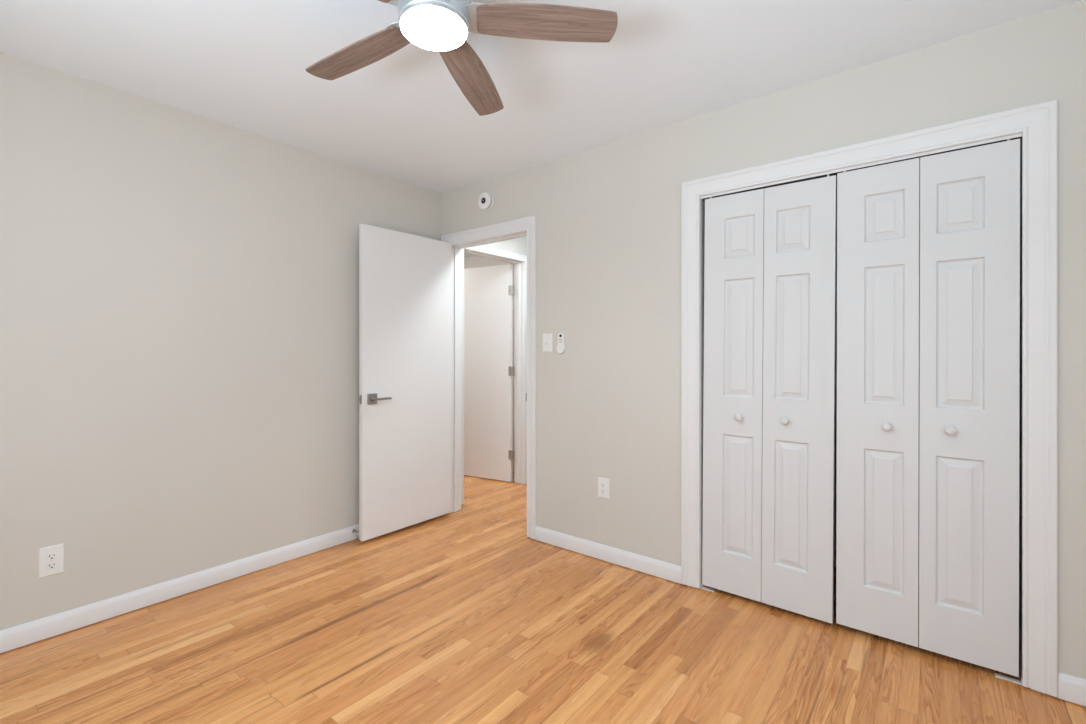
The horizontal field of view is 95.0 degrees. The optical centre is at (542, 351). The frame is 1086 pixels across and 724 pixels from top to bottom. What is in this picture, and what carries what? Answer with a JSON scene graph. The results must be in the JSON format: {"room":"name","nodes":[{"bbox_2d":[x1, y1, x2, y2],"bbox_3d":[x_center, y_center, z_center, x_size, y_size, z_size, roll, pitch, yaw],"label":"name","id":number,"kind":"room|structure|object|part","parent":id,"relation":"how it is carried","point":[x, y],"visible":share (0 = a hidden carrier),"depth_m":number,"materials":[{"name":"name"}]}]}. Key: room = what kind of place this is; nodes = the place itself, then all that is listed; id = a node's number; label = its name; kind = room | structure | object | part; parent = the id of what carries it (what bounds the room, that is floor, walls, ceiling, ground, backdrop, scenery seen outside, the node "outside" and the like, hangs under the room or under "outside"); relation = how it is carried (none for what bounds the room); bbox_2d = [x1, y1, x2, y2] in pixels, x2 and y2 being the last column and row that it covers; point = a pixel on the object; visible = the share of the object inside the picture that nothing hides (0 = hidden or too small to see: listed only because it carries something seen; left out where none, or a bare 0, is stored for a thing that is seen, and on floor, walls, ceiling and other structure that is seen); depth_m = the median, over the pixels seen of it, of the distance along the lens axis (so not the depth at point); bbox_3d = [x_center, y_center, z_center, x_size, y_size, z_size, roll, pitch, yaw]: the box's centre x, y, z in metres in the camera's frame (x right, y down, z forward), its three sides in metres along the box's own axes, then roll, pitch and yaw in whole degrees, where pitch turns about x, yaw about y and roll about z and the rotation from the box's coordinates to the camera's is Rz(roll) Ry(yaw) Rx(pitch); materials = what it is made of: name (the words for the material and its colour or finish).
{"room":"empty bedroom","nodes":[
{"label":"empty bedroom","id":0,"kind":"room"},
{"bbox_2d":[0,52,441,630],"bbox_3d":[-1.924,0.003,2.463,0.115,2.440,3.780,0,0,38],"label":"wall","id":1,"kind":"structure","parent":0,"point":[179,289],"depth_m":2.44,"materials":[{"name":"paint"}]},
{"bbox_2d":[39,543,63,577],"bbox_3d":[-2.106,0.896,2.134,0.009,0.126,0.079,0,0,38],"label":"wall outlet","id":2,"kind":"object","parent":1,"relation":"attached to","point":[51,558],"visible":1,"depth_m":2.13,"materials":[{"name":"white plastic"}]},
{"bbox_2d":[46,553,56,559],"bbox_3d":[-2.105,0.876,2.132,0.004,0.025,0.034,0,0,38],"label":"receptacle","id":3,"kind":"object","parent":2,"relation":"attached to","point":[49,556],"depth_m":2.13,"materials":[{"name":"white plastic"}]},
{"bbox_2d":[46,562,56,568],"bbox_3d":[-2.105,0.915,2.132,0.004,0.025,0.034,0,0,38],"label":"receptacle","id":4,"kind":"object","parent":2,"relation":"attached to","point":[49,565],"depth_m":2.13,"materials":[{"name":"white plastic"}]},
{"bbox_2d":[0,524,358,652],"bbox_3d":[-1.874,1.175,2.423,0.014,0.086,3.550,0,0,38],"label":"baseboard","id":5,"kind":"structure","parent":1,"relation":"attached to","point":[21,635],"depth_m":2.42,"materials":[{"name":"white paint"}]},
{"bbox_2d":[464,253,475,257],"bbox_3d":[-1.413,-1.257,4.960,2.185,0.080,3.000,0,0,38],"label":"ceiling","id":6,"kind":"structure","parent":0,"point":[465,254],"depth_m":6.28,"materials":[{"name":"paint"}]},
{"bbox_2d":[464,256,513,449],"bbox_3d":[-1.413,0.003,4.960,2.185,2.440,3.000,0,0,38],"label":"wall","id":7,"kind":"structure","parent":0,"point":[474,261],"depth_m":6.15,"materials":[{"name":"paint"}]},
{"bbox_2d":[482,237,526,255],"bbox_3d":[0.553,0.003,4.570,1.380,2.440,2.600,0,0,38],"label":"wall","id":8,"kind":"structure","parent":0,"point":[518,245],"depth_m":4.46,"materials":[{"name":"paint"}]},
{"bbox_2d":[464,264,514,481],"bbox_3d":[-0.593,0.197,4.815,0.765,2.028,0.040,0,0,29],"label":"door","id":9,"kind":"structure","parent":8,"relation":"in","point":[489,370],"depth_m":4.76,"materials":[{"name":"white paint"}]},
{"bbox_2d":[461,245,526,504],"bbox_3d":[-0.445,0.167,4.314,0.134,2.103,0.858,0,0,38],"label":"door frame","id":10,"kind":"structure","parent":8,"relation":"attached to","point":[518,265],"depth_m":4.58,"materials":[{"name":"white paint"}]},
{"bbox_2d":[0,0,1081,192],"bbox_3d":[-0.409,-1.257,1.263,3.750,0.080,3.550,0,0,38],"label":"ceiling","id":11,"kind":"structure","parent":0,"point":[403,115],"depth_m":2.08,"materials":[{"name":"paint"}]},
{"bbox_2d":[305,0,617,115],"bbox_3d":[-0.365,-1.092,1.528,1.084,0.243,1.090,0,0,38],"label":"ceiling fan","id":12,"kind":"object","parent":11,"relation":"hanging from","point":[442,26],"visible":1,"depth_m":1.57,"materials":[{"name":"wood"}]},
{"bbox_3d":[-0.635,-1.015,1.708,0.441,0.034,0.125,0,0,30],"label":"blade","id":13,"kind":"part","parent":12,"relation":"part of","materials":[{"name":"brown wood"}]},
{"bbox_2d":[401,5,465,50],"bbox_3d":[-0.334,-0.984,1.527,0.195,0.028,0.195,0,0,38],"label":"diffuser","id":14,"kind":"object","parent":12,"relation":"attached to","point":[429,27],"depth_m":1.50,"materials":[{"name":"white glass"}]},
{"bbox_3d":[-0.256,-1.012,1.870,0.124,0.044,0.441,0,0,12],"label":"blade","id":15,"kind":"part","parent":12,"relation":"part of","materials":[{"name":"brown wood"}]},
{"bbox_3d":[0.015,-1.030,1.559,0.442,0.034,0.124,0,0,-6],"label":"blade","id":16,"kind":"part","parent":12,"relation":"part of","materials":[{"name":"brown wood"}]},
{"bbox_2d":[0,460,1085,723],"bbox_3d":[-0.458,1.263,2.960,6.165,0.080,6.380,0,0,38],"label":"floor","id":17,"kind":"structure","parent":0,"point":[463,616],"depth_m":2.02,"materials":[{"name":"brown wood"}]},
{"bbox_2d":[702,585,714,591],"bbox_3d":[0.850,1.212,2.561,0.061,0.022,0.022,0,0,38],"label":"bracket","id":18,"kind":"object","parent":17,"relation":"on","point":[703,587],"visible":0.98,"depth_m":2.56,"materials":[{"name":"white metal"}]},
{"bbox_2d":[995,673,1021,684],"bbox_3d":[1.738,1.212,1.858,0.074,0.022,0.022,0,0,38],"label":"bracket","id":19,"kind":"object","parent":17,"relation":"on","point":[996,675],"visible":0.97,"depth_m":1.85,"materials":[{"name":"white metal"}]},
{"bbox_2d":[442,0,1085,697],"bbox_3d":[0.774,0.003,2.663,3.865,2.440,0.115,0,0,38],"label":"wall","id":20,"kind":"structure","parent":0,"point":[608,216],"depth_m":2.68,"materials":[{"name":"paint"}]},
{"bbox_2d":[359,223,451,540],"bbox_3d":[-0.924,0.193,3.434,0.133,2.008,0.746,0,0,38],"label":"door","id":21,"kind":"structure","parent":20,"relation":"in","point":[405,280],"depth_m":3.37,"materials":[{"name":"white paint"}]},
{"bbox_3d":[-1.095,0.302,3.191,0.008,0.068,0.068,0,0,38],"label":"handle","id":22,"kind":"part","parent":21,"relation":"part of","materials":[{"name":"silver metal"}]},
{"bbox_3d":[-1.042,0.302,3.214,0.046,0.023,0.124,0,0,38],"label":"lever","id":23,"kind":"part","parent":21,"relation":"part of","materials":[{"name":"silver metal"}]},
{"bbox_2d":[478,192,493,210],"bbox_3d":[-0.408,-1.060,3.498,0.128,0.128,0.043,0,0,38],"label":"smoke detector","id":24,"kind":"object","parent":20,"relation":"attached to","point":[486,200],"visible":1,"depth_m":3.48,"materials":[{"name":"white plastic"}]},
{"bbox_2d":[441,216,535,538],"bbox_3d":[-0.377,0.167,3.563,0.925,2.103,0.134,0,0,38],"label":"door frame","id":25,"kind":"structure","parent":20,"relation":"attached to","point":[528,224],"depth_m":3.42,"materials":[{"name":"white paint"}]},
{"bbox_2d":[543,333,551,351],"bbox_3d":[0.024,-0.058,3.172,0.076,0.118,0.018,0,0,38],"label":"light switch","id":26,"kind":"object","parent":20,"relation":"attached to","point":[547,338],"visible":1,"depth_m":3.17,"materials":[{"name":"white plastic"}]},
{"bbox_2d":[557,345,565,352],"bbox_3d":[0.113,-0.028,3.102,0.057,0.076,0.018,0,0,38],"label":"remote holder","id":27,"kind":"object","parent":20,"relation":"attached to","point":[560,348],"visible":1,"depth_m":3.09,"materials":[{"name":"white plastic"}]},
{"bbox_2d":[558,333,564,349],"bbox_3d":[0.112,-0.057,3.101,0.049,0.126,0.012,0,0,38],"label":"remote control","id":28,"kind":"object","parent":27,"relation":"in","point":[561,338],"visible":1,"depth_m":3.09,"materials":[{"name":"white plastic"}]},
{"bbox_2d":[598,477,609,498],"bbox_3d":[0.354,0.799,2.917,0.078,0.118,0.009,0,0,38],"label":"wall outlet","id":29,"kind":"object","parent":20,"relation":"attached to","point":[603,483],"visible":1,"depth_m":2.91,"materials":[{"name":"white plastic"}]},
{"bbox_2d":[535,526,680,583],"bbox_3d":[0.341,1.175,2.924,0.992,0.086,0.014,0,0,38],"label":"baseboard","id":30,"kind":"structure","parent":20,"relation":"attached to","point":[668,571],"depth_m":2.87,"materials":[{"name":"white paint"}]},
{"bbox_2d":[702,174,836,623],"bbox_3d":[1.052,0.200,2.373,0.598,2.001,0.068,0,0,38],"label":"bifold door","id":31,"kind":"structure","parent":20,"relation":"in","point":[770,254],"depth_m":2.35,"materials":[{"name":"paint"}]},
{"bbox_3d":[0.946,0.208,2.479,0.299,1.979,0.033,0,0,38],"label":"door","id":32,"kind":"part","parent":31,"relation":"part of","materials":[{"name":"paint"}]},
{"bbox_3d":[0.955,0.318,2.429,0.037,0.037,0.035,0,0,38],"label":"knob","id":33,"kind":"part","parent":31,"relation":"part of","materials":[{"name":"paint"}]},
{"bbox_3d":[1.117,0.318,2.300,0.037,0.037,0.035,0,0,38],"label":"knob","id":34,"kind":"part","parent":31,"relation":"part of","materials":[{"name":"paint"}]},
{"bbox_3d":[1.176,0.210,2.297,0.310,1.979,0.033,0,0,38],"label":"door","id":35,"kind":"part","parent":31,"relation":"part of","materials":[{"name":"paint"}]},
{"bbox_2d":[701,133,1021,200],"bbox_3d":[1.292,-0.796,2.203,1.200,0.026,0.034,0,0,38],"label":"closet track","id":36,"kind":"object","parent":20,"relation":"attached to","point":[1019,135],"visible":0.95,"depth_m":2.13,"materials":[{"name":"white metal"}]},
{"bbox_2d":[681,99,1057,696],"bbox_3d":[1.306,0.165,2.229,1.384,2.107,0.134,0,0,38],"label":"door frame","id":37,"kind":"structure","parent":20,"relation":"attached to","point":[1037,123],"depth_m":1.80,"materials":[{"name":"white paint"}]},
{"bbox_2d":[836,139,1019,676],"bbox_3d":[1.518,0.195,2.004,0.586,1.996,0.068,0,0,38],"label":"bifold door","id":38,"kind":"structure","parent":20,"relation":"in","point":[927,520],"depth_m":1.98,"materials":[{"name":"paint"}]},
{"bbox_3d":[1.413,0.205,2.109,0.291,1.976,0.033,0,0,38],"label":"door","id":39,"kind":"part","parent":38,"relation":"part of","materials":[{"name":"paint"}]},
{"bbox_3d":[1.423,0.309,2.058,0.037,0.037,0.035,0,0,38],"label":"knob","id":40,"kind":"part","parent":38,"relation":"part of","materials":[{"name":"paint"}]},
{"bbox_3d":[1.583,0.306,1.932,0.037,0.037,0.035,0,0,38],"label":"knob","id":41,"kind":"part","parent":38,"relation":"part of","materials":[{"name":"paint"}]},
{"bbox_3d":[1.642,0.205,1.928,0.296,1.976,0.033,0,0,38],"label":"door","id":42,"kind":"part","parent":38,"relation":"part of","materials":[{"name":"paint"}]},
{"bbox_2d":[1058,672,1085,706],"bbox_3d":[1.987,1.175,1.620,0.437,0.086,0.014,0,0,38],"label":"baseboard","id":43,"kind":"structure","parent":20,"relation":"attached to","point":[1072,689],"depth_m":1.73,"materials":[{"name":"white paint"}]}
]}

